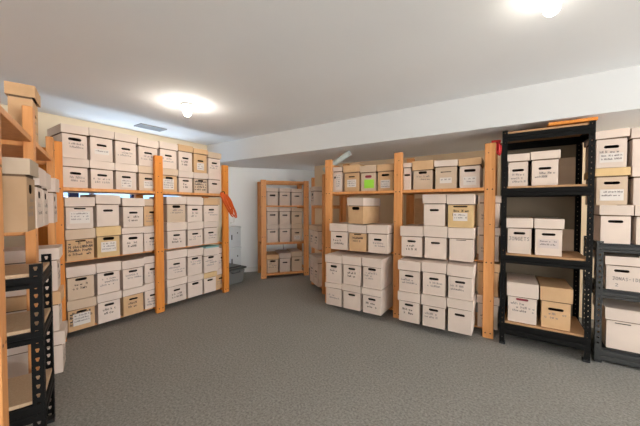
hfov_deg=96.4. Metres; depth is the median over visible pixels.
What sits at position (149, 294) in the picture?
storage box
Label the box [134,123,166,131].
ceiling vent
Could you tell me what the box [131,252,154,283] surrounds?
storage box
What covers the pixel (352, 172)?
storage box
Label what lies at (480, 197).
storage box
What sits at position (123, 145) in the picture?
storage box
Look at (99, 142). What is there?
storage box
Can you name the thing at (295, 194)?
storage box
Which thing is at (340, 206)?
wooden rack
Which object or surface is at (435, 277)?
storage box
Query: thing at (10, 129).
shelf
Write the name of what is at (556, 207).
panel
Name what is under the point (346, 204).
carton
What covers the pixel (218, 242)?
shelf
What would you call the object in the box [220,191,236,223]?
extension cord
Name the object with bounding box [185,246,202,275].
storage box
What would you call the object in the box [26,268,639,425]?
floor
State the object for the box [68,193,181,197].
window
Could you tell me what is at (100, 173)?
storage box
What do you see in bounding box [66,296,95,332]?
storage box
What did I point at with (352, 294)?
storage box
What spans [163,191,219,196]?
shelf
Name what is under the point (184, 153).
storage box
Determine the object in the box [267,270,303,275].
shelf
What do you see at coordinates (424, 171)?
storage box
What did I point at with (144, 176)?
storage box
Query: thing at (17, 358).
storage box
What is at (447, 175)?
storage box
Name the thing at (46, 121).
wall
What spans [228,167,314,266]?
wall
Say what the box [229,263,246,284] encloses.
storage tote
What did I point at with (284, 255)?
storage box
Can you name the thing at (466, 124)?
beam
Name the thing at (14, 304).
storage box
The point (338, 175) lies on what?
storage box
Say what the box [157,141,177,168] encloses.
storage box
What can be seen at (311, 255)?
storage box
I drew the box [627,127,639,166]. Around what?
storage box
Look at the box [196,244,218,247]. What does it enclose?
folder
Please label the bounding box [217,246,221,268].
storage box
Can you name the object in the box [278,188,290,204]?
storage box
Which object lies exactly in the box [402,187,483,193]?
shelf
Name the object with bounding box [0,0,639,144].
ceiling
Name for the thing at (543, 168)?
storage box
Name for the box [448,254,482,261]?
shelf
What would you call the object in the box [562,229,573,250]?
carton
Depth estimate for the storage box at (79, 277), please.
2.67 m
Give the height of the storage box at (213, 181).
0.270 m
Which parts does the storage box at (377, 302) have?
lid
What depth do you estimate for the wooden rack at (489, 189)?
3.02 m
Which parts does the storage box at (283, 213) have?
lid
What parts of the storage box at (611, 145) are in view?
lid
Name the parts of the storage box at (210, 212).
lid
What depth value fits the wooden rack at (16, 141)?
1.60 m
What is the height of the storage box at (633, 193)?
0.287 m
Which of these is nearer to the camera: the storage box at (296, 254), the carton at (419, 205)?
the carton at (419, 205)
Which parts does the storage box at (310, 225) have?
lid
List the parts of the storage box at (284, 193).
lid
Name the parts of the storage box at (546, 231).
lid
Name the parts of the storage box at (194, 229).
lid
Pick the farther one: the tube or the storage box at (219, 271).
the storage box at (219, 271)
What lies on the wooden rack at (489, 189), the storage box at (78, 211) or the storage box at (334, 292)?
the storage box at (334, 292)
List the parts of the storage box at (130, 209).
lid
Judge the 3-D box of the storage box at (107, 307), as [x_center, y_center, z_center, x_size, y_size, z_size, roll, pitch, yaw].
[-2.267,0.939,2.970,0.400,0.286,0.211,1,2,33]
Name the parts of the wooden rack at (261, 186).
post, post, rail, rail, post, post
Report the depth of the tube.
3.66 m
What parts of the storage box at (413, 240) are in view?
lid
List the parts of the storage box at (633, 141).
lid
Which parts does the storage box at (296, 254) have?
lid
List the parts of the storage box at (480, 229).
lid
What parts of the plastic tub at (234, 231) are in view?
lid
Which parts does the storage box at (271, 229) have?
lid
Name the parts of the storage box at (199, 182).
lid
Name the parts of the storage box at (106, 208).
lid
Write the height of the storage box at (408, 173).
0.290 m
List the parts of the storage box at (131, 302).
lid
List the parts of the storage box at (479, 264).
lid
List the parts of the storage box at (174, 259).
lid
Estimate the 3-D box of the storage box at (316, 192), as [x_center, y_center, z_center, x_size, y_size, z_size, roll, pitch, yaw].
[0.012,-0.251,4.282,0.290,0.272,0.207,0,2,-19]
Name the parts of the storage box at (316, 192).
lid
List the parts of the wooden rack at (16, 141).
post, post, post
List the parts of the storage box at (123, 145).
lid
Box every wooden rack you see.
[0,105,55,425]
[38,141,228,341]
[257,180,308,278]
[311,174,342,293]
[325,142,497,338]
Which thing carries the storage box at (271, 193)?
on the wooden rack at (261, 186)
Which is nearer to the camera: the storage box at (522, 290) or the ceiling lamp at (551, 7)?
the ceiling lamp at (551, 7)
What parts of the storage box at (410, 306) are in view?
lid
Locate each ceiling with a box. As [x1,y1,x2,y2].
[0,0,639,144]
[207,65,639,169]
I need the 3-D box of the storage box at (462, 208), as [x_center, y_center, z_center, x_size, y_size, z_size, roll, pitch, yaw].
[1.404,-0.022,2.810,0.231,0.308,0.400,1,2,33]
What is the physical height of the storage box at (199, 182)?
0.265 m
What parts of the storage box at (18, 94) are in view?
lid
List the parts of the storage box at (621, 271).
lid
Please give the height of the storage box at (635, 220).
0.291 m
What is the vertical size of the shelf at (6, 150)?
0.030 m
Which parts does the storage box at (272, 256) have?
lid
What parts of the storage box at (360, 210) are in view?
lid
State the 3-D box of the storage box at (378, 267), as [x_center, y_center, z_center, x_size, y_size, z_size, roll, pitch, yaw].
[0.654,0.639,3.198,0.225,0.324,0.400,1,2,33]
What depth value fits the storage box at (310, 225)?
4.26 m
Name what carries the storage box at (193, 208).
on the storage box at (194, 229)
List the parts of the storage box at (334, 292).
lid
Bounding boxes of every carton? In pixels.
[346,204,348,221]
[414,198,423,223]
[558,157,575,184]
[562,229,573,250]
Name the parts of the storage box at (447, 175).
lid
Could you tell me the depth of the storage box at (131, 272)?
3.05 m
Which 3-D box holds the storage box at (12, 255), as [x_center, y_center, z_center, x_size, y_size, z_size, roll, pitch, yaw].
[-1.932,0.369,1.839,0.400,0.284,0.210,-1,2,-38]
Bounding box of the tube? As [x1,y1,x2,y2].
[323,151,351,171]
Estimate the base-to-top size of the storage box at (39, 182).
0.290 m
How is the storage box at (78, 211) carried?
on the storage box at (79, 243)
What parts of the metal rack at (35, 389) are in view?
post, post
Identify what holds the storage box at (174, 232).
on the wooden rack at (158, 192)
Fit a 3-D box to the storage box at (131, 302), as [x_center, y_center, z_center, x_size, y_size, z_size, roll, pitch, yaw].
[-2.146,0.936,3.155,0.400,0.282,0.213,1,2,33]
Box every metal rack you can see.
[5,254,55,425]
[499,120,595,362]
[582,236,639,367]
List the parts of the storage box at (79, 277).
lid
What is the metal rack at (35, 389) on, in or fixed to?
on the floor
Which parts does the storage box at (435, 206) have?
lid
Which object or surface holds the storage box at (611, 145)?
on the storage box at (611, 184)
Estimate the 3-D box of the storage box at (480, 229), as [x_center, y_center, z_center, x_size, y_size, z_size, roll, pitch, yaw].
[1.675,0.287,2.823,0.183,0.312,0.385,1,2,33]
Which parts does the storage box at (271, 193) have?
lid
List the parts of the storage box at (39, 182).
lid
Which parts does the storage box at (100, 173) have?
lid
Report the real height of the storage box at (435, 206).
0.303 m
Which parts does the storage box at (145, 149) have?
lid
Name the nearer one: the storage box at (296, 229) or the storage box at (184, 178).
the storage box at (184, 178)
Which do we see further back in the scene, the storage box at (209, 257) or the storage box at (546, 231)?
the storage box at (209, 257)
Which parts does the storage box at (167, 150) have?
lid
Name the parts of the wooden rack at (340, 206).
post, post, post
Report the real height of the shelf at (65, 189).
0.030 m
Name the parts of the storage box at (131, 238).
lid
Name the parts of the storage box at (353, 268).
lid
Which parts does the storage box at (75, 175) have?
lid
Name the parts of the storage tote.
lid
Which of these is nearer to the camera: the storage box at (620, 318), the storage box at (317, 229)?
the storage box at (620, 318)
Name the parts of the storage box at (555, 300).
lid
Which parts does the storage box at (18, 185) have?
lid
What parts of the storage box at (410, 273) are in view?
lid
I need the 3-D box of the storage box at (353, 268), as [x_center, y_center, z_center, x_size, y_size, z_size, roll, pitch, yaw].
[0.454,0.636,3.329,0.228,0.316,0.400,1,2,33]
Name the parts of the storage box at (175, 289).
lid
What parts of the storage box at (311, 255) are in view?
lid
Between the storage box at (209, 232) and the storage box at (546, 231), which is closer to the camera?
the storage box at (546, 231)
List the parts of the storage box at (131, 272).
lid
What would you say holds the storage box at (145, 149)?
on the storage box at (144, 176)
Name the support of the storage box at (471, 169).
on the wooden rack at (489, 189)
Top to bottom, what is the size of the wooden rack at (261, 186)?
1.649 m
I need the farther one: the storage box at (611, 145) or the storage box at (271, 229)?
the storage box at (271, 229)
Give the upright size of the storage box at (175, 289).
0.288 m
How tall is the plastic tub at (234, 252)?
0.500 m
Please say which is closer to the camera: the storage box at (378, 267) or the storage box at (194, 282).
the storage box at (378, 267)
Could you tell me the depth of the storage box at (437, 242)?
2.78 m
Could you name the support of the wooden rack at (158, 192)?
on the floor
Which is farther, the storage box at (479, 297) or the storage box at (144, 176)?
the storage box at (144, 176)
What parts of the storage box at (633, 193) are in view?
lid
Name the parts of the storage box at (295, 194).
lid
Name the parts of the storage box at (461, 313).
lid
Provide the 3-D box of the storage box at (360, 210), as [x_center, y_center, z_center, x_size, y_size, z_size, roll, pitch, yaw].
[0.524,-0.032,3.402,0.220,0.300,0.390,1,2,40]
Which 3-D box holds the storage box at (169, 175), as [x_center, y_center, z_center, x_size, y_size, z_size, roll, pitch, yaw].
[-1.941,-0.391,3.495,0.385,0.273,0.206,1,2,33]
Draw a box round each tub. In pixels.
[221,226,240,247]
[229,246,240,264]
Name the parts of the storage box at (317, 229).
lid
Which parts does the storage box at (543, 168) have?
lid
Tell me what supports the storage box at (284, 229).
on the wooden rack at (261, 186)
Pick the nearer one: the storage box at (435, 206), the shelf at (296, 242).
the storage box at (435, 206)
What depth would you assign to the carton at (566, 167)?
2.59 m
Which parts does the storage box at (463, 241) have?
lid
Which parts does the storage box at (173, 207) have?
lid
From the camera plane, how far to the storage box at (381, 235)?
3.11 m
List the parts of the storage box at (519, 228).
lid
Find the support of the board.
on the metal rack at (578, 337)
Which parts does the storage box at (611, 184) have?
lid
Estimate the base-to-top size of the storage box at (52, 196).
0.282 m
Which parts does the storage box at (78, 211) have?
lid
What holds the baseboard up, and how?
attached to the wall at (242, 182)
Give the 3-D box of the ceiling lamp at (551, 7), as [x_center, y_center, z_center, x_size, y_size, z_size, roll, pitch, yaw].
[1.076,-0.978,1.327,0.128,0.120,0.128,1,2,33]
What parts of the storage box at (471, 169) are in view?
lid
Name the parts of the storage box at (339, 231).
lid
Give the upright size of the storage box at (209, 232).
0.296 m
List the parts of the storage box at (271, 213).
lid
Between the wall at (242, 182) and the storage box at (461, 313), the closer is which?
the storage box at (461, 313)
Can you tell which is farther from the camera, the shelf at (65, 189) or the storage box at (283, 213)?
the storage box at (283, 213)
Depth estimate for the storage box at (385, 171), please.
3.20 m
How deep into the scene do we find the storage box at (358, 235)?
3.23 m
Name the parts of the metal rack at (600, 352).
post, post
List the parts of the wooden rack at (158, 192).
post, post, post, post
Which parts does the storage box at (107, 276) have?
lid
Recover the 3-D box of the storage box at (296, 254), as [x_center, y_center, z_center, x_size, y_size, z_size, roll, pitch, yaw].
[-0.461,0.839,5.179,0.208,0.342,0.390,0,2,-19]
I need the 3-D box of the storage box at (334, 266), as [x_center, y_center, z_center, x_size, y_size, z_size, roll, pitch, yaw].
[0.260,0.643,3.456,0.222,0.323,0.400,1,2,33]
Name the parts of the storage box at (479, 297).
lid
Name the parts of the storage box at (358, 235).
lid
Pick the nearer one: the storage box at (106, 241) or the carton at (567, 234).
the carton at (567, 234)
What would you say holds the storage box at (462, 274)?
on the storage box at (461, 313)
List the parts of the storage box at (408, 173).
lid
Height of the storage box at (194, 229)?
0.302 m
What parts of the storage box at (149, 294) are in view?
lid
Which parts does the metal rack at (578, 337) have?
post, post, post, post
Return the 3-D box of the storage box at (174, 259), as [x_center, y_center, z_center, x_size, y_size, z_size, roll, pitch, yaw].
[-1.883,0.611,3.549,0.400,0.337,0.252,1,2,33]
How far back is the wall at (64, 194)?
4.52 m
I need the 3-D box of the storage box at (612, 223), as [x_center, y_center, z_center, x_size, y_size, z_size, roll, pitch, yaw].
[2.353,0.083,2.335,0.185,0.295,0.400,1,2,33]
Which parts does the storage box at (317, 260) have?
lid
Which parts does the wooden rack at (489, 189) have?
post, post, post, post, post, post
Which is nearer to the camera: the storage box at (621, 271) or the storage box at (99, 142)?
the storage box at (621, 271)
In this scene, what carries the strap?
hanging from the wooden rack at (489, 189)
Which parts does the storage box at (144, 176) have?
lid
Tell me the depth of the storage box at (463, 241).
2.66 m
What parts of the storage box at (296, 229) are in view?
lid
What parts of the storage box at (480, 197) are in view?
lid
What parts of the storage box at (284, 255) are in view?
lid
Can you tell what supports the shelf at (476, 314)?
attached to the wooden rack at (489, 189)
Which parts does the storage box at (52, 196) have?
lid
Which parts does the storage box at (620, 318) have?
lid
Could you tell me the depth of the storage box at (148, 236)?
3.21 m
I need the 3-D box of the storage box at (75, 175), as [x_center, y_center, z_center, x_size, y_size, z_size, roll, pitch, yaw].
[-2.423,-0.373,2.758,0.385,0.273,0.203,1,2,33]
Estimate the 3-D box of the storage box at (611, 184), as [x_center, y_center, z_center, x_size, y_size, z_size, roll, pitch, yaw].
[2.332,-0.207,2.342,0.192,0.281,0.400,1,2,33]
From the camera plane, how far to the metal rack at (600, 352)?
2.21 m
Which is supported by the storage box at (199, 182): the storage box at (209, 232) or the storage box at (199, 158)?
the storage box at (199, 158)
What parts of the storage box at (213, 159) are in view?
lid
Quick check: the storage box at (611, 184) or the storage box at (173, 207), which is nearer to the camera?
the storage box at (611, 184)
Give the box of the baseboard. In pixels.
[244,263,309,271]
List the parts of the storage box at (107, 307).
lid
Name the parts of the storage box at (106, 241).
lid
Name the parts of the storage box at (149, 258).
lid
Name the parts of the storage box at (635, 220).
lid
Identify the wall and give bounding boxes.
[0,104,221,247]
[63,192,176,198]
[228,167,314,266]
[315,143,639,318]
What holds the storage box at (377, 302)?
on the wooden rack at (489, 189)
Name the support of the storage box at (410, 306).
on the wooden rack at (489, 189)
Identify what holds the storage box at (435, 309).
on the wooden rack at (489, 189)
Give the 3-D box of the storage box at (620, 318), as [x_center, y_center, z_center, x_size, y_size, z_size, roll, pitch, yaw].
[2.431,0.885,2.316,0.262,0.316,0.400,1,2,33]
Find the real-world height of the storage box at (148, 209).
0.302 m
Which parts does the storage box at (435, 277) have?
lid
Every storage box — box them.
[2,157,38,232]
[4,80,40,143]
[4,244,62,296]
[6,285,63,336]
[7,320,67,378]
[33,167,45,227]
[41,173,50,225]
[47,123,88,159]
[47,178,58,222]
[63,157,88,187]
[63,197,94,228]
[64,228,95,261]
[65,261,95,300]
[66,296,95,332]
[80,194,120,226]
[86,127,113,162]
[86,258,120,294]
[87,160,114,188]
[93,226,120,257]
[94,290,121,323]
[109,255,143,289]
[112,132,136,164]
[113,163,137,189]
[118,198,144,227]
[119,227,144,254]
[120,285,144,316]
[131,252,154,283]
[136,138,158,166]
[136,165,153,190]
[142,282,154,308]
[143,199,153,225]
[143,225,153,250]
[149,196,186,221]
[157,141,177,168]
[163,168,177,191]
[164,222,186,248]
[164,248,186,279]
[164,276,186,303]
[176,144,192,171]
[176,171,193,192]
[185,197,202,221]
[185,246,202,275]
[186,221,203,245]
[186,273,203,297]
[192,148,207,172]
[192,172,207,192]
[202,198,219,221]
[202,221,218,243]
[202,247,218,272]
[202,271,216,293]
[206,152,220,173]
[206,173,220,193]
[216,268,221,288]
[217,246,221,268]
[266,188,278,204]
[266,208,278,223]
[266,224,278,242]
[266,251,278,272]
[275,250,290,271]
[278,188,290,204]
[278,208,290,223]
[278,223,290,241]
[287,248,302,270]
[290,189,302,204]
[290,208,302,223]
[290,224,302,241]
[309,224,321,247]
[309,253,321,282]
[310,187,321,204]
[313,225,321,249]
[313,256,321,286]
[325,250,355,283]
[325,282,343,306]
[330,222,351,249]
[333,167,344,191]
[342,251,372,285]
[342,283,362,310]
[343,164,364,191]
[347,198,379,223]
[348,223,377,251]
[360,165,377,190]
[362,253,392,289]
[362,282,392,315]
[367,223,393,253]
[377,163,403,190]
[398,256,426,293]
[398,290,422,323]
[400,224,424,256]
[403,163,413,189]
[412,160,435,189]
[421,258,450,296]
[421,293,447,329]
[423,194,448,225]
[423,225,449,259]
[434,159,459,188]
[447,194,477,227]
[447,260,477,300]
[447,291,476,335]
[448,226,477,261]
[458,157,483,187]
[477,258,500,296]
[477,288,499,329]
[478,195,501,226]
[478,226,500,261]
[506,217,532,253]
[507,153,529,185]
[507,273,538,324]
[528,149,560,185]
[532,217,564,256]
[536,276,572,330]
[584,128,629,172]
[584,167,630,204]
[589,205,633,243]
[592,294,639,353]
[593,250,639,292]
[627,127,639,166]
[627,166,639,204]
[630,206,639,244]
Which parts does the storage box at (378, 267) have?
lid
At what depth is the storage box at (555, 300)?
2.36 m
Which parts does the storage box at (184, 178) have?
lid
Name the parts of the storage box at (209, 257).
lid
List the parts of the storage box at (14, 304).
lid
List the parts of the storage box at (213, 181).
lid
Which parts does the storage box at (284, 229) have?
lid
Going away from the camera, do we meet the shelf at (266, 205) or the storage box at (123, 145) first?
the storage box at (123, 145)
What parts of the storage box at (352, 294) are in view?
lid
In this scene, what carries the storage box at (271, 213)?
on the storage box at (271, 229)
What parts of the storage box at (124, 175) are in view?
lid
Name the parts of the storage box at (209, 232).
lid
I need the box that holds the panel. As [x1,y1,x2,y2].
[498,143,579,323]
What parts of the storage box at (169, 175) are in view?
lid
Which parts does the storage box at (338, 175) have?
lid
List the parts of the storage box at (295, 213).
lid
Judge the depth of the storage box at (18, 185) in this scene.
1.16 m
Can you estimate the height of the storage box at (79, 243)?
0.292 m
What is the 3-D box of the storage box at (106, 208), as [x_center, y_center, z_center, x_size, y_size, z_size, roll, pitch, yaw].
[-2.265,-0.028,2.949,0.400,0.314,0.211,1,2,33]
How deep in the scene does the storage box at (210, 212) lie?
3.83 m
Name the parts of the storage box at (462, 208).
lid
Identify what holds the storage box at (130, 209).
on the storage box at (131, 238)
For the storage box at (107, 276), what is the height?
0.308 m
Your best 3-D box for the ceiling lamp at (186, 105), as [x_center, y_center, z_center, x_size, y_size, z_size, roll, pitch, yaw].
[-1.311,-1.016,2.829,0.128,0.120,0.128,1,2,33]
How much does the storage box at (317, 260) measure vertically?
0.403 m
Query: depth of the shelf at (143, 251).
2.90 m
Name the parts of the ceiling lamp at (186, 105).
bulb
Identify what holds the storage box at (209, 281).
on the wooden rack at (158, 192)
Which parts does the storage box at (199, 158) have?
lid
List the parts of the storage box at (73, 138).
lid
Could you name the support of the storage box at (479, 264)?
on the storage box at (479, 297)
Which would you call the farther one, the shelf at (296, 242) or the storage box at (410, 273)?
the shelf at (296, 242)
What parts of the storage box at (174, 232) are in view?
lid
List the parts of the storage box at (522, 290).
lid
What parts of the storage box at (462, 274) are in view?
lid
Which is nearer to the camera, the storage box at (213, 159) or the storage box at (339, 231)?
the storage box at (339, 231)
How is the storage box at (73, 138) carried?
on the storage box at (75, 175)
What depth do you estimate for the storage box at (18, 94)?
1.67 m
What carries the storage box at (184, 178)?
on the wooden rack at (158, 192)
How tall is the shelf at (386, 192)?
0.030 m
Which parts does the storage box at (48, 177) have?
lid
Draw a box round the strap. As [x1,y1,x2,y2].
[491,140,501,155]
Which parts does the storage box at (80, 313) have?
lid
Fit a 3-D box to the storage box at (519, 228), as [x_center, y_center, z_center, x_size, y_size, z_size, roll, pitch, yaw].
[1.823,0.193,2.625,0.189,0.307,0.400,1,2,33]
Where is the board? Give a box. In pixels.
[546,117,597,127]
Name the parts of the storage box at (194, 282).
lid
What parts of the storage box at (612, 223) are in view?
lid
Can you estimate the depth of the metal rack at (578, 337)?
2.40 m
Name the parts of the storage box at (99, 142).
lid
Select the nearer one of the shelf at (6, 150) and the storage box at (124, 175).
the shelf at (6, 150)
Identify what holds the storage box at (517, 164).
on the metal rack at (578, 337)
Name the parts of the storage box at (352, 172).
lid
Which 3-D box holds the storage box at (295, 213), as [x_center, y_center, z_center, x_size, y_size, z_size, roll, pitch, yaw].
[-0.461,0.046,5.159,0.208,0.276,0.390,0,2,-19]
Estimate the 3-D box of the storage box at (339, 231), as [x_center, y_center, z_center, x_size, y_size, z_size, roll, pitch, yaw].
[0.324,0.273,3.524,0.241,0.306,0.400,1,2,33]
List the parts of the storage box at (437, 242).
lid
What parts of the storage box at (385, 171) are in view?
lid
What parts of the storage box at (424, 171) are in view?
lid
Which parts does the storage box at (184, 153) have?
lid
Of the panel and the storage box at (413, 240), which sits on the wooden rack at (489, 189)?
the storage box at (413, 240)
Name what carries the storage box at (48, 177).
on the wooden rack at (16, 141)
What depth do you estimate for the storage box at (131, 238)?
3.03 m
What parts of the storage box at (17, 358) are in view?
lid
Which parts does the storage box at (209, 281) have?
lid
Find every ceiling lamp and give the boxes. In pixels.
[180,102,193,116]
[537,0,560,16]
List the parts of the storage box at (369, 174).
lid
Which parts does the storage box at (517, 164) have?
lid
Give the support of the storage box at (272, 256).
on the wooden rack at (261, 186)
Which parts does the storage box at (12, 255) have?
lid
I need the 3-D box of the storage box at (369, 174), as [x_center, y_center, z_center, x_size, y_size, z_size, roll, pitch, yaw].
[0.658,-0.405,3.465,0.203,0.296,0.385,1,2,33]
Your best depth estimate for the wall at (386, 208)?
4.02 m
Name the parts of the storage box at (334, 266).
lid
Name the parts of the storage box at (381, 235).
lid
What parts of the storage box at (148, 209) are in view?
lid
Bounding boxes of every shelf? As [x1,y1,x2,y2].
[0,105,31,141]
[1,142,51,160]
[63,187,154,194]
[65,251,151,262]
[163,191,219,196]
[164,242,219,249]
[266,205,303,206]
[266,241,303,244]
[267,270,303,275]
[331,190,393,195]
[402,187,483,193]
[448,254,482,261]
[474,312,481,327]
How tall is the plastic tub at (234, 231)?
0.355 m
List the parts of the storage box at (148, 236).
lid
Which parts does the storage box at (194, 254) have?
lid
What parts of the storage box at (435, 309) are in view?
lid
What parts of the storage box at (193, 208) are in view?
lid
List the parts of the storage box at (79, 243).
lid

